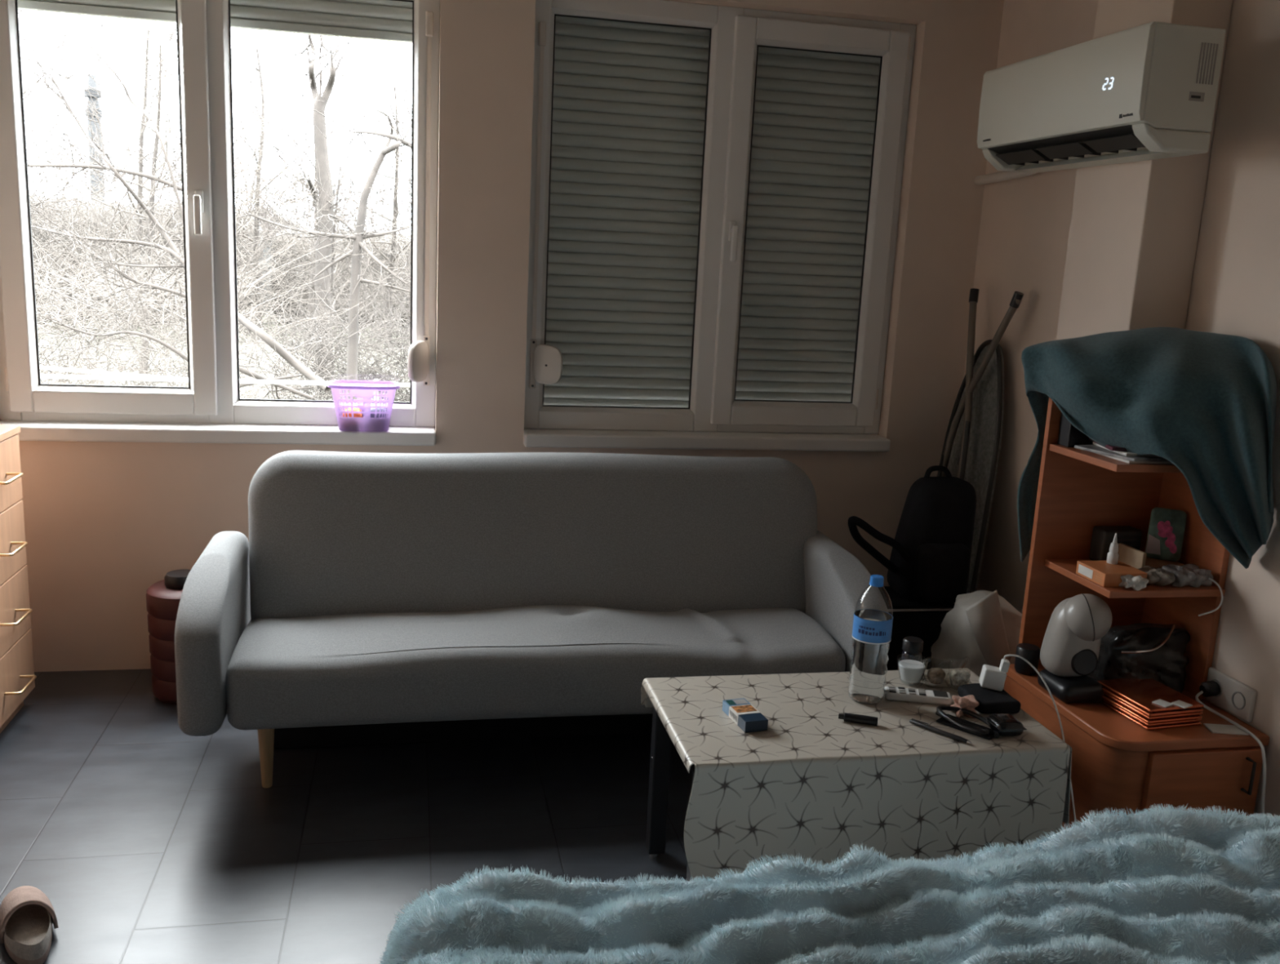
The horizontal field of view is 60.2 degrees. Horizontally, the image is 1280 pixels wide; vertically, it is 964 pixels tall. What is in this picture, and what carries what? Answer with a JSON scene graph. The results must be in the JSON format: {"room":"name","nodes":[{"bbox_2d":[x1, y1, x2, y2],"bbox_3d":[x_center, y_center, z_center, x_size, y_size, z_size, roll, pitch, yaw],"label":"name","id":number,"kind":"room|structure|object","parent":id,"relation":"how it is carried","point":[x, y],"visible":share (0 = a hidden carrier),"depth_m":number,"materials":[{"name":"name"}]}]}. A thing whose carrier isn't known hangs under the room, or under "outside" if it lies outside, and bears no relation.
{"room":"living room","nodes":[
{"label":"living room","id":0,"kind":"room"},
{"bbox_2d":[0,668,693,963],"bbox_3d":[-0.069,1.239,1.367,3.800,0.080,5.935,0,12,-12],"label":"floor","id":1,"kind":"structure","parent":0,"point":[148,841],"depth_m":2.80,"materials":[{"name":"tile"}]},
{"bbox_2d":[0,424,36,733],"bbox_3d":[-1.955,0.358,2.841,0.493,0.872,0.984,0,12,-12],"label":"dresser","id":2,"kind":"object","parent":1,"relation":"on","point":[17,677],"visible":1,"depth_m":3.22,"materials":[{"name":"brown wood"}]},
{"bbox_2d":[0,885,57,963],"bbox_3d":[-1.271,0.905,2.292,0.106,0.088,0.246,-5,14,-35],"label":"slipper","id":3,"kind":"object","parent":1,"relation":"on","point":[27,915],"visible":1,"depth_m":2.28,"materials":[{"name":"fabric"}]},
{"bbox_2d":[146,568,191,705],"bbox_3d":[-1.444,0.483,3.520,0.228,0.404,0.228,0,12,-12],"label":"storage bin","id":4,"kind":"object","parent":1,"relation":"on","point":[163,597],"visible":0.43,"depth_m":3.43,"materials":[{"name":"red plastic"}]},
{"bbox_2d":[174,450,888,787],"bbox_3d":[-0.286,0.381,3.225,1.896,0.834,0.704,0,12,-12],"label":"sofa","id":5,"kind":"object","parent":1,"relation":"on","point":[371,598],"visible":0.89,"depth_m":3.21,"materials":[{"name":"grey fabric"}]},
{"bbox_2d":[645,706,694,881],"bbox_3d":[0.465,0.747,2.585,0.833,0.447,0.450,0,12,-12],"label":"coffee table","id":6,"kind":"object","parent":1,"relation":"on","point":[661,742],"visible":0.21,"depth_m":2.68,"materials":[{"name":"black plastic"}]},
{"bbox_2d":[640,668,1071,881],"bbox_3d":[0.480,0.653,2.566,0.902,0.263,0.522,0,12,-12],"label":"tablecloth","id":7,"kind":"object","parent":6,"relation":"on","point":[816,784],"visible":0.78,"depth_m":2.36,"materials":[{"name":"fabric"}]},
{"bbox_2d":[722,697,768,733],"bbox_3d":[0.232,0.517,2.451,0.054,0.026,0.124,-1,12,-20],"label":"pack","id":8,"kind":"object","parent":7,"relation":"on","point":[741,712],"visible":1,"depth_m":2.43,"materials":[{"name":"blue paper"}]},
{"bbox_2d":[731,704,757,712],"bbox_3d":[0.231,0.503,2.454,0.048,0.001,0.034,-1,12,-20],"label":"picture","id":9,"kind":"object","parent":8,"relation":"on","point":[735,708],"depth_m":2.45},
{"bbox_2d":[838,712,878,725],"bbox_3d":[0.487,0.529,2.468,0.086,0.019,0.019,6,12,13],"label":"lighter","id":10,"kind":"object","parent":7,"relation":"on","point":[857,718],"visible":1,"depth_m":2.46,"materials":[{"name":"black plastic"}]},
{"bbox_2d":[848,574,893,703],"bbox_3d":[0.541,0.365,2.583,0.090,0.300,0.090,4,12,8],"label":"water bottle","id":11,"kind":"object","parent":7,"relation":"on","point":[872,629],"visible":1,"depth_m":2.56,"materials":[{"name":"clear plastic"}]},
{"bbox_2d":[897,658,928,683],"bbox_3d":[0.667,0.464,2.717,0.074,0.060,0.074,0,12,-12],"label":"cup","id":12,"kind":"object","parent":7,"relation":"on","point":[910,670],"visible":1,"depth_m":2.70,"materials":[{"name":"clear glass"}]},
{"bbox_2d":[901,635,923,662],"bbox_3d":[0.682,0.439,2.774,0.050,0.092,0.050,0,12,-12],"label":"jar","id":13,"kind":"object","parent":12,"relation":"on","point":[913,646],"visible":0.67,"depth_m":2.75,"materials":[{"name":"clear glass"}]},
{"bbox_2d":[884,685,952,705],"bbox_3d":[0.658,0.506,2.617,0.156,0.022,0.048,4,12,7],"label":"remote control","id":14,"kind":"object","parent":7,"relation":"on","point":[891,693],"visible":0.99,"depth_m":2.60,"materials":[{"name":"white plastic"}]},
{"bbox_2d":[922,658,951,688],"bbox_3d":[0.727,0.464,2.705,0.069,0.074,0.044,3,12,2],"label":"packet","id":15,"kind":"object","parent":7,"relation":"on","point":[936,676],"visible":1,"depth_m":2.70,"materials":[{"name":"plastic"}]},
{"bbox_2d":[909,718,972,743],"bbox_3d":[0.660,0.548,2.430,0.151,0.014,0.011,13,16,42],"label":"pen","id":16,"kind":"object","parent":7,"relation":"on","point":[924,725],"visible":1,"depth_m":2.43,"materials":[{"name":"black plastic"}]},
{"bbox_2d":[945,656,971,690],"bbox_3d":[0.782,0.467,2.701,0.068,0.073,0.043,-4,13,-30],"label":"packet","id":17,"kind":"object","parent":7,"relation":"on","point":[959,677],"visible":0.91,"depth_m":2.70,"materials":[{"name":"plastic"}]},
{"bbox_2d":[950,694,979,718],"bbox_3d":[0.748,0.516,2.546,0.062,0.049,0.059,0,12,-12],"label":"tissue","id":18,"kind":"object","parent":7,"relation":"on","point":[969,702],"visible":0.88,"depth_m":2.53,"materials":[{"name":"paper"}]},
{"bbox_2d":[936,714,994,740],"bbox_3d":[0.734,0.548,2.472,0.130,0.005,0.055,13,16,41],"label":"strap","id":19,"kind":"object","parent":7,"relation":"on","point":[941,720],"visible":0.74,"depth_m":2.47,"materials":[{"name":"black fabric"}]},
{"bbox_2d":[935,705,999,737],"bbox_3d":[0.742,0.538,2.486,0.080,0.020,0.163,-3,13,-27],"label":"cable","id":20,"kind":"object","parent":7,"relation":"on","point":[969,727],"visible":0.98,"depth_m":2.49,"materials":[{"name":"plastic"}]},
{"bbox_2d":[957,683,1021,714],"bbox_3d":[0.820,0.511,2.606,0.111,0.033,0.132,0,12,-12],"label":"pouch","id":21,"kind":"object","parent":7,"relation":"on","point":[990,701],"visible":0.83,"depth_m":2.56,"materials":[{"name":"fabric"}]},
{"bbox_2d":[984,713,1026,736],"bbox_3d":[0.812,0.540,2.456,0.065,0.034,0.071,0,12,-12],"label":"case","id":22,"kind":"object","parent":7,"relation":"on","point":[1005,724],"visible":1,"depth_m":2.43,"materials":[{"name":"black"}]},
{"bbox_2d":[978,654,1076,825],"bbox_3d":[0.960,0.713,2.541,0.086,0.560,0.448,-7,15,-39],"label":"charger","id":23,"kind":"object","parent":7,"relation":"on","point":[993,677],"visible":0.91,"depth_m":2.61,"materials":[{"name":"white plastic"}]},
{"bbox_2d":[877,586,954,671],"bbox_3d":[0.853,0.564,3.771,0.380,0.366,0.266,0,12,-12],"label":"suitcase","id":24,"kind":"object","parent":1,"relation":"on","point":[922,620],"visible":0.08,"depth_m":3.64,"materials":[{"name":"black fabric"}]},
{"bbox_2d":[848,465,976,603],"bbox_3d":[0.873,0.174,3.645,0.467,0.445,0.235,0,12,-12],"label":"backpack","id":25,"kind":"object","parent":24,"relation":"on","point":[929,562],"visible":0.96,"depth_m":3.59,"materials":[{"name":"black fabric"}]},
{"bbox_2d":[930,590,1022,689],"bbox_3d":[1.033,0.558,3.325,0.309,0.574,0.306,0,12,-12],"label":"plastic bag","id":26,"kind":"object","parent":1,"relation":"on","point":[982,626],"visible":0.42,"depth_m":3.21,"materials":[{"name":"plastic"}]},
{"bbox_2d":[937,288,1023,604],"bbox_3d":[1.137,0.006,3.942,0.142,1.375,0.419,0,12,-12],"label":"ironing board","id":27,"kind":"object","parent":1,"relation":"on","point":[971,447],"visible":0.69,"depth_m":3.84,"materials":[{"name":"grey fabric"}]},
{"bbox_2d":[1004,663,1269,831],"bbox_3d":[1.244,0.753,2.860,0.415,0.400,0.542,0,12,-12],"label":"base cabinet","id":28,"kind":"object","parent":1,"relation":"on","point":[1117,763],"visible":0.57,"depth_m":2.63,"materials":[{"name":"brown wood"}]},
{"bbox_2d":[1014,643,1040,675],"bbox_3d":[1.042,0.478,2.975,0.062,0.072,0.062,0,12,-12],"label":"tin","id":29,"kind":"object","parent":28,"relation":"on","point":[1030,652],"visible":0.96,"depth_m":2.95,"materials":[{"name":"plastic"}]},
{"bbox_2d":[1037,593,1112,702],"bbox_3d":[1.107,0.413,2.809,0.143,0.272,0.148,0,12,-12],"label":"security camera","id":30,"kind":"object","parent":28,"relation":"on","point":[1069,651],"visible":0.98,"depth_m":2.77,"materials":[{"name":"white plastic"}]},
{"bbox_2d":[1071,648,1097,675],"bbox_3d":[1.115,0.452,2.773,0.070,0.069,0.016,2,12,-6],"label":"knob","id":31,"kind":"object","parent":30,"relation":"attached to","point":[1084,662],"depth_m":2.77,"materials":[{"name":"black plastic"}]},
{"bbox_2d":[1018,397,1230,699],"bbox_3d":[1.271,0.137,2.855,0.378,0.810,0.308,0,12,-12],"label":"open shelf","id":32,"kind":"object","parent":28,"relation":"on","point":[1079,491],"visible":0.31,"depth_m":2.95,"materials":[{"name":"brown wood"}]},
{"bbox_2d":[1057,412,1093,447],"bbox_3d":[1.139,-0.143,2.874,0.077,0.100,0.053,0,12,-12],"label":"box","id":33,"kind":"object","parent":32,"relation":"on","point":[1069,436],"visible":0.44,"depth_m":2.86,"materials":[{"name":"black plastic"}]},
{"bbox_2d":[1075,560,1147,586],"bbox_3d":[1.192,0.231,2.797,0.119,0.034,0.120,0,12,-12],"label":"cardboard box","id":34,"kind":"object","parent":32,"relation":"on","point":[1102,573],"visible":0.85,"depth_m":2.77,"materials":[{"name":"cardboard"}]},
{"bbox_2d":[1106,533,1119,564],"bbox_3d":[1.212,0.169,2.824,0.027,0.079,0.027,0,12,-12],"label":"dropper bottle","id":35,"kind":"object","parent":34,"relation":"on","point":[1113,556],"visible":1,"depth_m":2.82,"materials":[{"name":"white plastic"}]},
{"bbox_2d":[1088,525,1142,560],"bbox_3d":[1.277,0.170,2.966,0.115,0.095,0.061,0,12,-12],"label":"storage box","id":36,"kind":"object","parent":32,"relation":"on","point":[1102,537],"visible":0.66,"depth_m":2.94,"materials":[{"name":"grey plastic"}]},
{"bbox_2d":[1116,535,1141,548],"bbox_3d":[1.296,0.174,2.941,0.073,0.063,0.004,0,12,-12],"label":"grille","id":37,"kind":"object","parent":36,"relation":"attached to","point":[1134,541],"depth_m":2.94,"materials":[{"name":"black plastic"}]},
{"bbox_2d":[1090,451,1173,464],"bbox_3d":[1.269,-0.068,2.777,0.240,0.006,0.215,0,12,-12],"label":"magazine","id":38,"kind":"object","parent":32,"relation":"on","point":[1112,457],"visible":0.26,"depth_m":2.67,"materials":[{"name":"white paper"}]},
{"bbox_2d":[1074,444,1167,462],"bbox_3d":[1.242,-0.075,2.773,0.215,0.007,0.190,-2,13,-24],"label":"magazine","id":39,"kind":"object","parent":38,"relation":"on","point":[1093,448],"visible":0.46,"depth_m":2.71,"materials":[{"name":"paper"}]},
{"bbox_2d":[1093,442,1159,457],"bbox_3d":[1.286,-0.080,2.770,0.230,0.007,0.170,2,12,-5],"label":"magazine","id":40,"kind":"object","parent":39,"relation":"on","point":[1124,453],"visible":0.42,"depth_m":2.68,"materials":[{"name":"white paper"}]},
{"bbox_2d":[1088,437,1127,451],"bbox_3d":[1.274,-0.090,2.779,0.230,0.009,0.165,3,12,2],"label":"magazine","id":41,"kind":"object","parent":40,"relation":"on","point":[1115,448],"visible":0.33,"depth_m":2.70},
{"bbox_2d":[1118,574,1148,591],"bbox_3d":[1.220,0.248,2.729,0.062,0.040,0.047,0,12,-12],"label":"wrapper","id":42,"kind":"object","parent":32,"relation":"on","point":[1137,583],"visible":1,"depth_m":2.72,"materials":[{"name":"plastic"}]},
{"bbox_2d":[1017,327,1276,568],"bbox_3d":[1.250,-0.052,2.762,0.460,0.661,0.543,0,12,-12],"label":"blanket","id":43,"kind":"object","parent":32,"relation":"on","point":[1203,403],"visible":0.94,"depth_m":2.64,"materials":[{"name":"fabric"}]},
{"bbox_2d":[1117,542,1184,568],"bbox_3d":[1.348,0.202,2.906,0.140,0.062,0.110,0,12,-12],"label":"wooden tray","id":44,"kind":"object","parent":32,"relation":"on","point":[1132,557],"visible":0.4,"depth_m":2.88,"materials":[{"name":"beige wood"}]},
{"bbox_2d":[1117,542,1146,568],"bbox_3d":[1.284,0.202,2.893,0.010,0.062,0.110,0,12,-12],"label":"box","id":45,"kind":"object","parent":44,"relation":"on","point":[1132,557],"depth_m":2.88,"materials":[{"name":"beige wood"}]},
{"bbox_2d":[1145,555,1184,568],"bbox_3d":[1.352,0.220,2.911,0.130,0.026,0.110,0,12,-12],"label":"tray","id":46,"kind":"object","parent":44,"relation":"on","point":[1155,563],"depth_m":2.89,"materials":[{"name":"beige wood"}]},
{"bbox_2d":[1145,507,1186,561],"bbox_3d":[1.383,0.138,2.906,0.085,0.132,0.030,9,13,27],"label":"greeting card","id":47,"kind":"object","parent":44,"relation":"on","point":[1166,527],"visible":0.97,"depth_m":2.90,"materials":[{"name":"paper"}]},
{"bbox_2d":[1157,520,1177,553],"bbox_3d":[1.386,0.143,2.904,0.057,0.082,0.013,13,15,41],"label":"flower","id":48,"kind":"object","parent":47,"relation":"on","point":[1166,530],"depth_m":2.90,"materials":[{"name":"paper"}]},
{"bbox_2d":[1137,565,1175,586],"bbox_3d":[1.300,0.237,2.790,0.077,0.043,0.082,0,12,-12],"label":"sachet","id":49,"kind":"object","parent":32,"relation":"on","point":[1159,576],"visible":0.85,"depth_m":2.76,"materials":[{"name":"plastic"}]},
{"bbox_2d":[1162,564,1213,587],"bbox_3d":[1.391,0.241,2.802,0.116,0.054,0.097,0,12,-12],"label":"bag","id":50,"kind":"object","parent":32,"relation":"on","point":[1190,575],"visible":0.84,"depth_m":2.77,"materials":[{"name":"plastic"}]},
{"bbox_2d":[1198,577,1222,616],"bbox_3d":[1.418,0.279,2.779,0.059,0.104,0.076,0,12,-12],"label":"cable","id":51,"kind":"object","parent":32,"relation":"hanging from","point":[1210,579],"visible":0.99,"depth_m":2.75,"materials":[{"name":"white plastic"}]},
{"bbox_2d":[1088,622,1190,693],"bbox_3d":[1.312,0.452,2.899,0.237,0.177,0.194,0,12,-12],"label":"plastic bag","id":52,"kind":"object","parent":28,"relation":"on","point":[1157,652],"visible":0.7,"depth_m":2.85,"materials":[{"name":"plastic"}]},
{"bbox_2d":[1098,700,1200,730],"bbox_3d":[1.257,0.568,2.743,0.160,0.007,0.190,-1,12,-17],"label":"case","id":53,"kind":"object","parent":28,"relation":"on","point":[1193,723],"visible":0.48,"depth_m":2.67,"materials":[{"name":"orange plastic"}]},
{"bbox_2d":[1102,698,1201,726],"bbox_3d":[1.259,0.559,2.743,0.160,0.007,0.190,-1,12,-17],"label":"case","id":54,"kind":"object","parent":53,"relation":"on","point":[1103,700],"visible":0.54,"depth_m":2.67,"materials":[{"name":"orange plastic"}]},
{"bbox_2d":[1102,694,1202,724],"bbox_3d":[1.256,0.551,2.735,0.160,0.007,0.190,-1,12,-17],"label":"case","id":55,"kind":"object","parent":54,"relation":"on","point":[1105,697],"visible":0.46,"depth_m":2.66,"materials":[{"name":"orange plastic"}]},
{"bbox_2d":[1103,691,1202,719],"bbox_3d":[1.259,0.542,2.739,0.160,0.007,0.190,-1,12,-17],"label":"case","id":56,"kind":"object","parent":55,"relation":"on","point":[1104,693],"visible":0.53,"depth_m":2.66,"materials":[{"name":"orange plastic"}]},
{"bbox_2d":[1102,686,1203,716],"bbox_3d":[1.258,0.534,2.733,0.160,0.007,0.190,-1,12,-17],"label":"case","id":57,"kind":"object","parent":56,"relation":"on","point":[1105,690],"visible":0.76,"depth_m":2.66,"materials":[{"name":"orange plastic"}]},
{"bbox_2d":[1097,678,1204,712],"bbox_3d":[1.261,0.524,2.737,0.160,0.007,0.190,-1,12,-17],"label":"case","id":58,"kind":"object","parent":57,"relation":"on","point":[1141,692],"visible":1,"depth_m":2.73,"materials":[{"name":"orange plastic"}]},
{"bbox_2d":[1151,698,1173,707],"bbox_3d":[1.261,0.534,2.665,0.035,0.003,0.035,-5,14,-34],"label":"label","id":59,"kind":"object","parent":58,"relation":"on","point":[1160,702],"visible":1,"depth_m":2.66,"materials":[{"name":"paper"}]},
{"bbox_2d":[1203,723,1248,735],"bbox_3d":[1.410,0.595,2.659,0.085,0.004,0.050,3,12,2],"label":"folded paper","id":60,"kind":"object","parent":28,"relation":"on","point":[1213,728],"visible":1,"depth_m":2.65,"materials":[{"name":"paper"}]},
{"bbox_2d":[0,0,1004,671],"bbox_3d":[-0.568,-0.682,3.816,3.800,2.650,0.250,0,12,-12],"label":"wall","id":61,"kind":"structure","parent":0,"point":[105,522],"depth_m":3.71,"materials":[{"name":"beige paint"}]},
{"bbox_2d":[0,0,439,445],"bbox_3d":[-1.347,-0.880,3.532,1.378,1.505,0.183,0,12,-12],"label":"window","id":62,"kind":"structure","parent":61,"relation":"in","point":[214,398],"depth_m":3.56,"materials":[{"name":"white plastic"}]},
{"bbox_2d":[17,0,412,43],"bbox_3d":[-1.370,-0.965,3.648,1.350,1.473,0.050,0,12,-12],"label":"roller shutter","id":63,"kind":"object","parent":62,"relation":"attached to","point":[388,20],"visible":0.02,"depth_m":3.57,"materials":[{"name":"white plastic"}]},
{"bbox_2d":[326,380,400,431],"bbox_3d":[-0.926,-0.255,3.709,0.242,0.155,0.170,0,12,-12],"label":"basket","id":64,"kind":"object","parent":62,"relation":"on","point":[364,390],"visible":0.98,"depth_m":3.66,"materials":[{"name":"purple plastic"}]},
{"bbox_2d":[342,407,362,417],"bbox_3d":[-0.966,-0.215,3.705,0.067,0.066,0.093,0,12,-12],"label":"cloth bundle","id":65,"kind":"object","parent":64,"relation":"in","point":[355,409],"visible":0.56,"depth_m":3.67,"materials":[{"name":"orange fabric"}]},
{"bbox_2d":[407,11,433,386],"bbox_3d":[-0.721,-0.913,3.626,0.026,1.208,0.119,7,12,19],"label":"strap winder","id":66,"kind":"object","parent":62,"relation":"attached to","point":[418,360],"visible":1,"depth_m":3.68,"materials":[{"name":"beige plastic"}]},
{"bbox_2d":[13,420,863,434],"bbox_3d":[-0.604,-0.206,3.987,3.025,0.045,0.105,0,12,-12],"label":"window sill","id":67,"kind":"structure","parent":61,"relation":"attached to","point":[14,420],"depth_m":3.90,"materials":[{"name":"white plastic"}]},
{"bbox_2d":[523,0,915,451],"bbox_3d":[0.281,-0.869,3.872,1.347,1.505,0.183,0,12,-12],"label":"window","id":68,"kind":"structure","parent":61,"relation":"in","point":[735,32],"depth_m":3.90,"materials":[{"name":"white plastic"}]},
{"bbox_2d":[528,21,562,388],"bbox_3d":[-0.303,-0.914,3.734,0.118,1.208,0.025,5,12,12],"label":"strap winder","id":69,"kind":"object","parent":68,"relation":"attached to","point":[545,360],"visible":1,"depth_m":3.81,"materials":[{"name":"beige plastic"}]},
{"bbox_2d":[538,15,880,408],"bbox_3d":[0.257,-0.953,3.989,1.319,1.470,0.050,0,12,-12],"label":"roller shutter","id":70,"kind":"object","parent":68,"relation":"attached to","point":[629,102],"visible":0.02,"depth_m":3.98,"materials":[{"name":"white plastic"}]},
{"bbox_2d":[963,0,1279,819],"bbox_3d":[1.823,-0.069,1.399,0.100,2.650,5.585,0,12,-12],"label":"wall","id":71,"kind":"structure","parent":0,"point":[1024,226],"depth_m":2.82,"materials":[{"name":"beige paint"}]},
{"bbox_2d":[973,21,1226,185],"bbox_3d":[1.164,-1.059,3.247,0.313,0.278,1.422,2,12,-4],"label":"air conditioner","id":72,"kind":"object","parent":71,"relation":"attached to","point":[1147,91],"visible":1,"depth_m":2.73,"materials":[{"name":"beige plastic"}]},
{"bbox_2d":[1195,42,1218,84],"bbox_3d":[1.319,-0.973,2.569,0.044,0.090,0.001,0,12,-12],"label":"grille","id":73,"kind":"object","parent":72,"relation":"attached to","point":[1206,53],"depth_m":2.57,"materials":[{"name":"grey plastic"}]},
{"bbox_2d":[1195,680,1266,815],"bbox_3d":[1.451,0.768,2.660,0.058,0.464,0.410,1,12,-8],"label":"plug","id":74,"kind":"object","parent":71,"relation":"attached to","point":[1209,688],"visible":0.65,"depth_m":2.71,"materials":[{"name":"black plastic"}]},
{"bbox_2d":[1204,666,1257,722],"bbox_3d":[1.474,0.531,2.763,0.017,0.085,0.160,0,12,-12],"label":"wall socket","id":75,"kind":"object","parent":71,"relation":"attached to","point":[1235,696],"visible":0.88,"depth_m":2.74,"materials":[{"name":"beige plastic"}]},
{"bbox_2d":[1056,0,1233,340],"bbox_3d":[1.336,-0.438,3.082,0.170,2.650,0.335,0,12,-12],"label":"wall column","id":76,"kind":"structure","parent":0,"point":[1135,226],"depth_m":2.91,"materials":[{"name":"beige paint"}]},
{"bbox_3d":[0.796,1.059,1.244,1.880,0.405,1.330,0,12,-12],"label":"bed","id":77,"kind":"object","parent":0,"visible":0},
{"bbox_2d":[378,803,1279,963],"bbox_3d":[0.642,0.958,1.301,2.174,0.569,1.492,0,12,-12],"label":"blanket","id":78,"kind":"object","parent":77,"relation":"on","point":[1161,886],"visible":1,"depth_m":1.68,"materials":[{"name":"fabric"}]},
{"label":"outside","id":79,"kind":"structure","parent":0,"visible":0},
{"bbox_2d":[36,315,410,400],"bbox_3d":[-19.293,-6.676,43.643,100.000,0.200,85.945,0,12,-12],"label":"ground","id":80,"kind":"structure","parent":79,"point":[267,323],"depth_m":28.06,"materials":[{"name":"snow"}]},
{"bbox_2d":[17,9,116,177],"bbox_3d":[-14.251,-7.570,24.323,6.028,9.794,4.184,10,14,33],"label":"bare tree","id":81,"kind":"object","parent":80,"relation":"on","point":[20,11],"visible":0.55,"depth_m":23.67,"materials":[{"name":"grey plant"}]},
{"bbox_2d":[18,10,119,183],"bbox_3d":[-18.194,-9.024,30.116,6.126,9.938,9.064,-6,15,-38],"label":"bare tree","id":82,"kind":"object","parent":80,"relation":"on","point":[20,24],"visible":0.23,"depth_m":28.90,"materials":[{"name":"grey plant"}]},
{"bbox_2d":[84,72,105,202],"bbox_3d":[-26.521,-14.542,53.990,0.760,10.347,0.760,0,12,-12],"label":"tower","id":83,"kind":"structure","parent":80,"relation":"on","point":[91,82],"depth_m":53.17,"materials":[{"name":"concrete"}]},
{"bbox_2d":[29,195,263,323],"bbox_3d":[-18.657,-7.591,37.815,10.948,4.099,3.254,0,12,-12],"label":"hedge","id":84,"kind":"object","parent":80,"relation":"on","point":[41,210],"visible":0.07,"depth_m":36.42,"materials":[{"name":"plant"}]},
{"bbox_2d":[24,17,275,384],"bbox_3d":[-9.801,-5.538,21.373,4.831,7.430,5.058,0,12,-12],"label":"bare tree","id":85,"kind":"object","parent":80,"relation":"on","point":[156,139],"visible":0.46,"depth_m":21.23,"materials":[{"name":"grey plant"}]},
{"bbox_2d":[24,74,314,345],"bbox_3d":[-16.932,-7.705,32.554,14.515,8.528,10.085,0,12,-12],"label":"thicket","id":86,"kind":"object","parent":80,"relation":"on","point":[116,189],"visible":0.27,"depth_m":32.19,"materials":[{"name":"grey plant"}]},
{"bbox_2d":[53,14,297,328],"bbox_3d":[-12.902,-9.163,31.321,6.363,10.230,7.749,-2,13,-23],"label":"bare tree","id":87,"kind":"object","parent":80,"relation":"on","point":[143,127],"visible":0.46,"depth_m":29.36,"materials":[{"name":"grey plant"}]},
{"bbox_2d":[37,64,318,351],"bbox_3d":[-7.761,-4.180,19.105,3.728,5.875,4.664,10,14,32],"label":"bare tree","id":88,"kind":"object","parent":80,"relation":"on","point":[250,218],"visible":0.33,"depth_m":18.84,"materials":[{"name":"grey plant"}]},
{"bbox_2d":[19,11,377,400],"bbox_3d":[-3.242,-1.296,7.893,3.125,5.159,2.160,-6,14,-36],"label":"bare tree","id":89,"kind":"object","parent":80,"relation":"on","point":[284,353],"visible":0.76,"depth_m":7.71,"materials":[{"name":"grey plant"}]},
{"bbox_2d":[31,173,368,399],"bbox_3d":[-5.331,-0.973,10.893,5.201,4.470,5.900,0,12,-12],"label":"thicket","id":90,"kind":"object","parent":80,"relation":"on","point":[58,295],"visible":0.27,"depth_m":10.58,"materials":[{"name":"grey plant"}]},
{"bbox_2d":[40,365,409,399],"bbox_3d":[-2.186,0.632,5.552,7.000,2.426,0.069,0,12,-12],"label":"railing","id":91,"kind":"object","parent":80,"relation":"on","point":[124,376],"visible":0.26,"depth_m":5.24,"materials":[{"name":"white paint"}]},
{"bbox_2d":[127,22,387,337],"bbox_3d":[-11.697,-9.676,33.755,7.472,10.381,7.791,13,15,40],"label":"bare tree","id":92,"kind":"object","parent":80,"relation":"on","point":[297,42],"visible":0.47,"depth_m":33.11,"materials":[{"name":"grey plant"}]},
{"bbox_2d":[253,207,307,315],"bbox_3d":[-15.073,-9.002,45.034,4.600,4.200,4.400,0,12,-12],"label":"bare tree","id":93,"kind":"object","parent":80,"relation":"on","point":[262,213],"visible":0.02,"depth_m":42.97,"materials":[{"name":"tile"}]},
{"bbox_2d":[233,37,408,359],"bbox_3d":[-8.228,-7.183,27.722,4.681,8.262,5.843,2,12,-4],"label":"bare tree","id":94,"kind":"object","parent":80,"relation":"on","point":[310,308],"visible":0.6,"depth_m":27.91,"materials":[{"name":"grey plant"}]},
{"bbox_2d":[235,133,408,319],"bbox_3d":[-6.609,-4.747,23.421,3.491,5.362,3.596,8,13,25],"label":"bare tree","id":95,"kind":"object","parent":80,"relation":"on","point":[278,241],"visible":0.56,"depth_m":23.23,"materials":[{"name":"grey plant"}]},
{"bbox_2d":[235,113,411,347],"bbox_3d":[-6.640,-7.494,35.753,14.809,7.766,12.182,0,12,-12],"label":"thicket","id":96,"kind":"object","parent":80,"relation":"on","point":[304,245],"visible":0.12,"depth_m":33.68,"materials":[{"name":"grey plant"}]},
{"bbox_2d":[235,60,412,399],"bbox_3d":[-4.204,-3.326,16.203,3.692,5.704,3.043,3,12,-1],"label":"bare tree","id":97,"kind":"object","parent":80,"relation":"on","point":[358,237],"visible":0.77,"depth_m":16.03,"materials":[{"name":"grey plant"}]},
{"bbox_2d":[238,258,410,402],"bbox_3d":[-4.484,-2.261,19.531,6.403,3.414,6.578,1,12,-8],"label":"thicket","id":98,"kind":"object","parent":80,"relation":"on","point":[373,370],"visible":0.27,"depth_m":18.65,"materials":[{"name":"grey plant"}]},
{"bbox_2d":[240,34,408,388],"bbox_3d":[-6.263,-6.405,22.110,3.414,9.163,4.117,0,12,-12],"label":"bare tree","id":99,"kind":"object","parent":80,"relation":"on","point":[321,149],"visible":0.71,"depth_m":22.27,"materials":[{"name":"grey plant"}]},
{"bbox_2d":[262,59,412,347],"bbox_3d":[-7.026,-7.900,31.535,5.820,8.252,5.136,7,12,22],"label":"bare tree","id":100,"kind":"object","parent":80,"relation":"on","point":[397,175],"visible":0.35,"depth_m":31.54,"materials":[{"name":"grey plant"}]},
{"bbox_2d":[269,229,411,327],"bbox_3d":[-7.725,-7.640,42.182,12.146,3.565,3.154,0,12,-12],"label":"hedge","id":101,"kind":"object","parent":80,"relation":"on","point":[286,237],"visible":0.09,"depth_m":40.03,"materials":[{"name":"plant"}]},
{"bbox_2d":[351,149,411,297],"bbox_3d":[-4.492,-5.288,26.197,4.112,5.513,5.214,1,12,-8],"label":"bare tree","id":102,"kind":"object","parent":80,"relation":"on","point":[404,168],"visible":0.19,"depth_m":25.37,"materials":[{"name":"grey plant"}]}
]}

